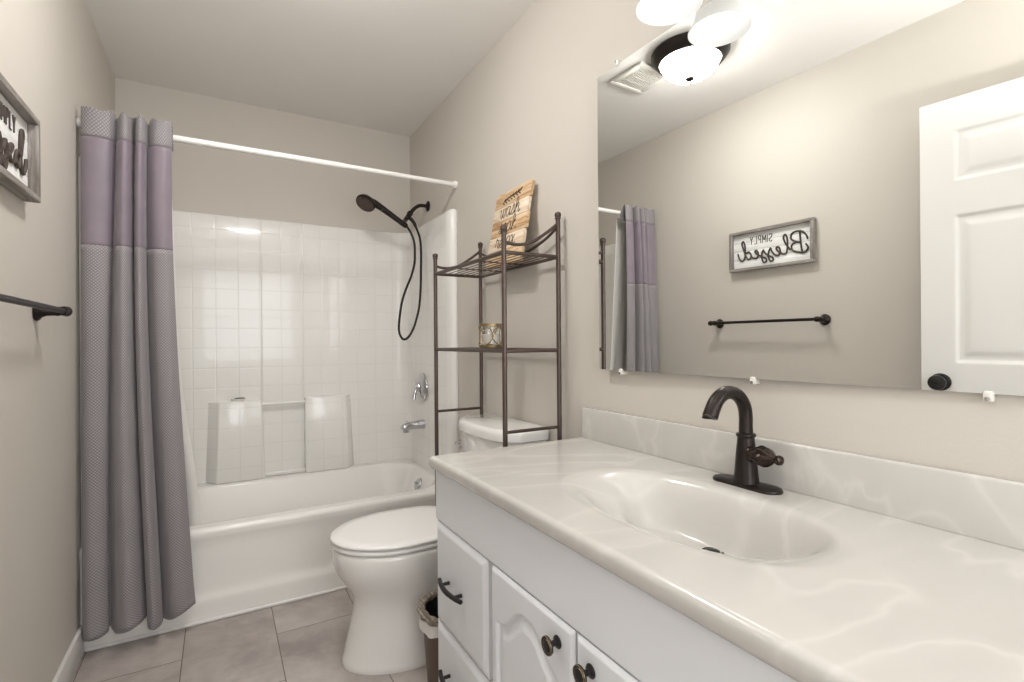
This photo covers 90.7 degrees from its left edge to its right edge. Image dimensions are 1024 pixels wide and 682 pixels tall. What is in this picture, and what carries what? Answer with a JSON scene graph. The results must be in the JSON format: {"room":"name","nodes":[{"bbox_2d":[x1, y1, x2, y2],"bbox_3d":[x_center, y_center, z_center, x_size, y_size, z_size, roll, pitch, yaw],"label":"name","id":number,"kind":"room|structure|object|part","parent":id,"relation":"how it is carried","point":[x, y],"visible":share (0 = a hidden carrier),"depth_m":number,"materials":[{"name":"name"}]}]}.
{"room":"bathroom","nodes":[
{"label":"bathroom","id":0,"kind":"room"},
{"bbox_2d":[0,0,114,681],"bbox_3d":[-0.941,-0.104,0.623,0.120,2.443,4.560,0,0,-30],"label":"wall","id":1,"kind":"structure","parent":0,"point":[53,55],"depth_m":1.47,"materials":[{"name":"beige paint"}]},
{"bbox_2d":[0,72,40,202],"bbox_3d":[-1.154,-0.477,1.140,0.033,0.218,0.455,0,0,-30],"label":"wall sign","id":2,"kind":"object","parent":1,"relation":"attached to","point":[20,162],"visible":1,"depth_m":1.25,"materials":[{"name":"grey wood"}]},
{"bbox_2d":[0,294,72,320],"bbox_3d":[-1.144,-0.085,1.171,0.077,0.054,0.641,0,0,-30],"label":"towel bar","id":3,"kind":"object","parent":1,"relation":"attached to","point":[39,310],"visible":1,"depth_m":1.30,"materials":[{"name":"brown metal"}]},
{"bbox_3d":[-1.290,-0.084,1.423,0.077,0.054,0.059,0,0,-30],"label":"mounting post","id":4,"kind":"part","parent":3,"relation":"part of","materials":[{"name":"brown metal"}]},
{"bbox_2d":[52,625,83,681],"bbox_3d":[-1.002,1.065,0.878,0.014,0.105,2.168,0,0,-30],"label":"baseboard","id":5,"kind":"structure","parent":1,"relation":"attached to","point":[66,671],"depth_m":1.67,"materials":[{"name":"white paint"}]},
{"bbox_2d":[76,117,457,188],"bbox_3d":[-0.937,-0.809,2.244,1.520,0.052,0.040,0,0,-32],"label":"curtain rod","id":6,"kind":"object","parent":1,"relation":"attached to","point":[176,138],"visible":0.8,"depth_m":2.22,"materials":[{"name":"white metal"}]},
{"bbox_2d":[80,106,195,641],"bbox_3d":[-1.391,0.100,1.892,0.347,1.902,0.166,0,0,-26],"label":"shower curtain","id":7,"kind":"object","parent":6,"relation":"hanging from","point":[137,555],"visible":1,"depth_m":1.85,"materials":[{"name":"grey fabric"}]},
{"bbox_2d":[172,208,198,525],"bbox_3d":[-1.455,0.066,2.017,0.343,1.690,0.111,0,0,-30],"label":"curtain liner","id":8,"kind":"object","parent":6,"relation":"hanging from","point":[192,490],"visible":0.08,"depth_m":2.08,"materials":[{"name":"white plastic"}]},
{"bbox_2d":[71,588,427,681],"bbox_3d":[-0.862,1.167,0.663,3.240,0.100,4.560,0,0,-30],"label":"floor","id":9,"kind":"structure","parent":0,"point":[303,640],"depth_m":1.81,"materials":[{"name":"tile"}]},
{"bbox_2d":[79,459,434,651],"bbox_3d":[-1.102,0.932,2.553,1.520,0.372,0.807,0,0,-30],"label":"bathtub","id":10,"kind":"object","parent":9,"relation":"on","point":[257,542],"visible":0.52,"depth_m":2.22,"materials":[{"name":"white ceramic"}]},
{"bbox_2d":[85,586,346,651],"bbox_3d":[-0.896,1.110,2.199,1.491,0.014,0.010,0,0,-30],"label":"trim","id":11,"kind":"structure","parent":10,"relation":"attached to","point":[117,642],"depth_m":2.02,"materials":[{"name":"white paint"}]},
{"bbox_2d":[79,459,434,554],"bbox_3d":[-1.103,0.896,2.553,1.520,0.300,0.807,0,0,-30],"label":"basin","id":12,"kind":"object","parent":10,"relation":"in","point":[293,513],"depth_m":2.58,"materials":[{"name":"white ceramic"}]},
{"bbox_2d":[78,156,458,546],"bbox_3d":[-1.113,0.029,2.559,1.518,1.432,0.789,0,0,-30],"label":"shower surround","id":13,"kind":"object","parent":10,"relation":"on","point":[296,321],"visible":0.74,"depth_m":2.87,"materials":[{"name":"tile"}]},
{"bbox_2d":[231,398,245,400],"bbox_3d":[-1.473,0.310,2.726,0.076,0.016,0.047,0,0,-30],"label":"soap dish","id":14,"kind":"object","parent":13,"relation":"on","point":[233,399],"visible":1,"depth_m":2.71,"materials":[{"name":"white plastic"}]},
{"bbox_3d":[-1.288,0.736,2.855,0.227,0.022,0.034,0,0,-30],"label":"niche sill","id":15,"kind":"part","parent":13,"relation":"part of","materials":[{"name":"white plastic"}]},
{"bbox_2d":[400,419,424,432],"bbox_3d":[-0.581,0.493,2.946,0.141,0.067,0.054,0,0,-30],"label":"tub spout","id":16,"kind":"object","parent":13,"relation":"attached to","point":[418,424],"visible":1,"depth_m":2.93,"materials":[{"name":"silver metal"}]},
{"bbox_2d":[412,373,427,400],"bbox_3d":[-0.553,0.266,2.963,0.073,0.166,0.166,0,0,-30],"label":"shower valve","id":17,"kind":"object","parent":13,"relation":"attached to","point":[421,385],"visible":1,"depth_m":2.94,"materials":[{"name":"silver metal"}]},
{"bbox_3d":[-0.566,0.289,2.956,0.043,0.104,0.058,0,0,-30],"label":"lever","id":18,"kind":"part","parent":17,"relation":"part of","materials":[{"name":"silver metal"}]},
{"bbox_2d":[414,478,421,489],"bbox_3d":[-0.533,0.804,2.859,0.044,0.063,0.072,0,0,-30],"label":"overflow plate","id":19,"kind":"object","parent":10,"relation":"attached to","point":[418,482],"visible":1,"depth_m":2.84,"materials":[{"name":"silver metal"}]},
{"bbox_2d":[417,589,438,681],"bbox_3d":[-0.186,0.969,1.618,0.232,0.285,0.232,0,0,-30],"label":"trash bin","id":20,"kind":"object","parent":9,"relation":"on","point":[427,608],"visible":0.3,"depth_m":1.55,"materials":[{"name":"grey wicker"}]},
{"bbox_2d":[330,413,548,674],"bbox_3d":[-0.297,0.719,1.916,0.746,0.786,0.482,0,0,-30],"label":"toilet","id":21,"kind":"object","parent":9,"relation":"on","point":[387,561],"visible":0.59,"depth_m":1.72,"materials":[{"name":"white ceramic"}]},
{"bbox_3d":[-0.414,0.675,1.843,0.472,0.020,0.372,0,0,-30],"label":"lid","id":22,"kind":"part","parent":21,"relation":"part of","materials":[{"name":"white plastic"}]},
{"bbox_3d":[-0.414,0.696,1.842,0.467,0.016,0.368,0,0,-30],"label":"seat","id":23,"kind":"part","parent":21,"relation":"part of","materials":[{"name":"white plastic"}]},
{"bbox_3d":[-0.221,0.430,2.118,0.032,0.026,0.074,0,0,-30],"label":"flush handle","id":24,"kind":"part","parent":21,"relation":"part of","materials":[{"name":"silver metal"}]},
{"bbox_3d":[-0.068,0.348,2.050,0.210,0.047,0.482,0,0,-30],"label":"tank lid","id":25,"kind":"part","parent":21,"relation":"part of","materials":[{"name":"white ceramic"}]},
{"bbox_3d":[-0.061,0.533,2.053,0.197,0.324,0.456,0,0,-30],"label":"tank","id":26,"kind":"part","parent":21,"relation":"part of","materials":[{"name":"white ceramic"}]},
{"bbox_2d":[432,212,561,505],"bbox_3d":[-0.082,0.325,2.017,0.246,1.572,0.644,0,0,-30],"label":"storage rack","id":27,"kind":"object","parent":9,"relation":"on","point":[504,350],"visible":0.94,"depth_m":1.80,"materials":[{"name":"brown metal"}]},
{"bbox_3d":[-0.333,0.362,2.229,0.024,1.502,0.024,0,0,-30],"label":"post","id":28,"kind":"part","parent":27,"relation":"part of","materials":[{"name":"brown metal"}]},
{"bbox_3d":[-0.241,-0.372,2.286,0.226,0.101,0.012,0,0,-30],"label":"curved rail","id":29,"kind":"part","parent":27,"relation":"part of","materials":[{"name":"brown metal"}]},
{"bbox_3d":[-0.237,0.307,2.285,0.222,0.011,0.012,0,0,-30],"label":"rail","id":30,"kind":"part","parent":27,"relation":"part of","materials":[{"name":"brown metal"}]},
{"bbox_3d":[-0.141,0.325,2.341,0.024,1.572,0.024,0,0,-30],"label":"post","id":31,"kind":"part","parent":27,"relation":"part of","materials":[{"name":"brown metal"}]},
{"bbox_2d":[478,323,501,347],"bbox_3d":[-0.085,-0.023,1.990,0.094,0.094,0.094,0,0,-30],"label":"candle holder","id":32,"kind":"object","parent":27,"relation":"on","point":[489,332],"visible":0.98,"depth_m":1.96,"materials":[{"name":"gold metal"}]},
{"bbox_2d":[480,326,499,343],"bbox_3d":[-0.085,-0.027,1.990,0.078,0.075,0.078,0,0,-30],"label":"glass cup","id":33,"kind":"object","parent":32,"relation":"on","point":[488,334],"depth_m":1.95,"materials":[{"name":"clear glass"}]},
{"bbox_3d":[-0.087,-0.300,2.017,0.236,0.014,0.634,0,0,-30],"label":"shelf frame","id":34,"kind":"part","parent":27,"relation":"part of","materials":[{"name":"brown metal"}]},
{"bbox_3d":[-0.084,0.032,2.017,0.236,0.014,0.634,0,0,-30],"label":"shelf frame","id":35,"kind":"part","parent":27,"relation":"part of","materials":[{"name":"brown metal"}]},
{"bbox_3d":[-0.022,0.359,1.693,0.024,1.502,0.024,0,0,-30],"label":"post","id":36,"kind":"part","parent":27,"relation":"part of","materials":[{"name":"brown metal"}]},
{"bbox_2d":[486,179,534,269],"bbox_3d":[-0.009,-0.468,2.064,0.080,0.320,0.287,0,0,-30],"label":"wooden sign","id":37,"kind":"object","parent":27,"relation":"on","point":[512,210],"visible":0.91,"depth_m":2.03,"materials":[{"name":"beige wood"}]},
{"bbox_3d":[0.009,-0.376,2.072,0.012,0.079,0.624,0,0,-30],"label":"curved rail","id":38,"kind":"part","parent":27,"relation":"part of","materials":[{"name":"brown metal"}]},
{"bbox_3d":[0.069,-0.375,1.749,0.226,0.101,0.012,0,0,-30],"label":"curved rail","id":39,"kind":"part","parent":27,"relation":"part of","materials":[{"name":"brown metal"}]},
{"bbox_3d":[0.073,0.304,1.748,0.222,0.011,0.012,0,0,-30],"label":"rail","id":40,"kind":"part","parent":27,"relation":"part of","materials":[{"name":"brown metal"}]},
{"bbox_3d":[0.170,0.323,1.804,0.024,1.572,0.024,0,0,-30],"label":"post","id":41,"kind":"part","parent":27,"relation":"part of","materials":[{"name":"brown metal"}]},
{"bbox_2d":[436,471,796,681],"bbox_3d":[0.344,0.733,0.985,0.582,0.748,1.366,0,0,-30],"label":"vanity cabinet","id":42,"kind":"object","parent":9,"relation":"on","point":[516,604],"visible":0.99,"depth_m":0.97,"materials":[{"name":"white paint"}]},
{"bbox_3d":[-0.161,0.896,1.314,0.035,0.013,0.143,0,0,-30],"label":"handle","id":43,"kind":"part","parent":42,"relation":"part of","materials":[{"name":"black metal"}]},
{"bbox_3d":[-0.163,0.647,1.314,0.035,0.013,0.143,0,0,-30],"label":"handle","id":44,"kind":"part","parent":42,"relation":"part of","materials":[{"name":"black metal"}]},
{"bbox_3d":[-0.131,0.647,1.312,0.019,0.278,0.317,0,0,-30],"label":"drawer","id":45,"kind":"part","parent":42,"relation":"part of","materials":[{"name":"white paint"}]},
{"bbox_3d":[-0.129,0.896,1.312,0.019,0.213,0.317,0,0,-30],"label":"drawer","id":46,"kind":"part","parent":42,"relation":"part of","materials":[{"name":"white paint"}]},
{"bbox_3d":[0.038,0.754,1.020,0.019,0.495,0.310,0,0,-30],"label":"cabinet door","id":47,"kind":"part","parent":42,"relation":"part of","materials":[{"name":"white paint"}]},
{"bbox_3d":[0.072,0.546,0.913,0.028,0.034,0.034,0,0,-30],"label":"knob","id":48,"kind":"part","parent":42,"relation":"part of","materials":[{"name":"black metal"}]},
{"bbox_3d":[0.119,0.546,0.831,0.028,0.034,0.034,0,0,-30],"label":"knob","id":49,"kind":"part","parent":42,"relation":"part of","materials":[{"name":"black metal"}]},
{"bbox_3d":[0.197,0.753,0.745,0.019,0.495,0.314,0,0,-30],"label":"cabinet door","id":50,"kind":"part","parent":42,"relation":"part of","materials":[{"name":"white paint"}]},
{"bbox_2d":[429,407,1023,681],"bbox_3d":[0.350,0.331,0.992,0.559,0.221,1.379,0,0,-30],"label":"countertop","id":51,"kind":"structure","parent":42,"relation":"on","point":[865,568],"depth_m":0.82,"materials":[{"name":"stone"}]},
{"bbox_2d":[702,386,783,494],"bbox_3d":[0.506,0.208,1.098,0.152,0.225,0.175,0,0,31],"label":"faucet","id":52,"kind":"object","parent":51,"relation":"on","point":[748,456],"visible":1,"depth_m":1.10,"materials":[{"name":"brown metal"}]},
{"bbox_3d":[0.469,0.151,1.097,0.151,0.110,0.033,0,0,-30],"label":"spout","id":53,"kind":"part","parent":52,"relation":"part of","materials":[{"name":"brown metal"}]},
{"bbox_3d":[0.522,0.316,1.128,0.056,0.009,0.163,0,0,-30],"label":"plate","id":54,"kind":"part","parent":52,"relation":"part of","materials":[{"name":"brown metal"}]},
{"bbox_3d":[0.540,0.245,1.075,0.047,0.047,0.083,0,0,-30],"label":"handle","id":55,"kind":"part","parent":52,"relation":"part of","materials":[{"name":"brown metal"}]},
{"bbox_2d":[115,77,409,232],"bbox_3d":[-1.343,-0.101,2.955,1.520,2.443,0.120,0,0,-30],"label":"wall","id":56,"kind":"structure","parent":0,"point":[208,180],"depth_m":2.88,"materials":[{"name":"beige paint"}]},
{"bbox_2d":[85,0,534,136],"bbox_3d":[-0.241,-1.381,1.033,1.760,0.100,4.560,0,0,-30],"label":"ceiling","id":57,"kind":"structure","parent":0,"point":[379,65],"depth_m":2.29,"materials":[{"name":"white paint"}]},
{"bbox_2d":[410,0,1023,481],"bbox_3d":[0.478,-0.116,1.444,0.120,2.443,4.560,0,0,-30],"label":"wall","id":58,"kind":"structure","parent":0,"point":[527,110],"depth_m":1.80,"materials":[{"name":"beige paint"}]},
{"bbox_2d":[356,194,429,340],"bbox_3d":[-0.672,-0.419,2.889,0.419,0.826,0.104,0,0,-30],"label":"handheld shower","id":59,"kind":"object","parent":58,"relation":"attached to","point":[364,202],"visible":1,"depth_m":2.92,"materials":[{"name":"brown metal"}]},
{"bbox_3d":[-0.550,-0.785,2.970,0.122,0.096,0.062,0,0,-30],"label":"shower arm","id":60,"kind":"part","parent":59,"relation":"part of","materials":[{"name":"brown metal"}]},
{"bbox_2d":[636,0,702,25],"bbox_3d":[0.495,-0.946,1.087,0.196,0.246,0.621,0,0,-30],"label":"vanity light","id":61,"kind":"object","parent":58,"relation":"attached to","point":[650,12],"visible":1,"depth_m":1.29,"materials":[{"name":"white glass"}]},
{"bbox_2d":[582,407,1023,550],"bbox_3d":[0.586,0.270,1.121,0.020,0.104,1.367,0,0,-30],"label":"backsplash","id":62,"kind":"structure","parent":58,"relation":"attached to","point":[981,507],"depth_m":0.97,"materials":[{"name":"stone"}]},
{"bbox_2d":[597,0,1023,401],"bbox_3d":[0.583,-0.379,1.105,0.034,0.954,1.186,0,0,-30],"label":"wall mirror","id":63,"kind":"object","parent":58,"relation":"attached to","point":[812,191],"visible":1,"depth_m":1.03,"materials":[{"name":"silver mirror"}]}
]}

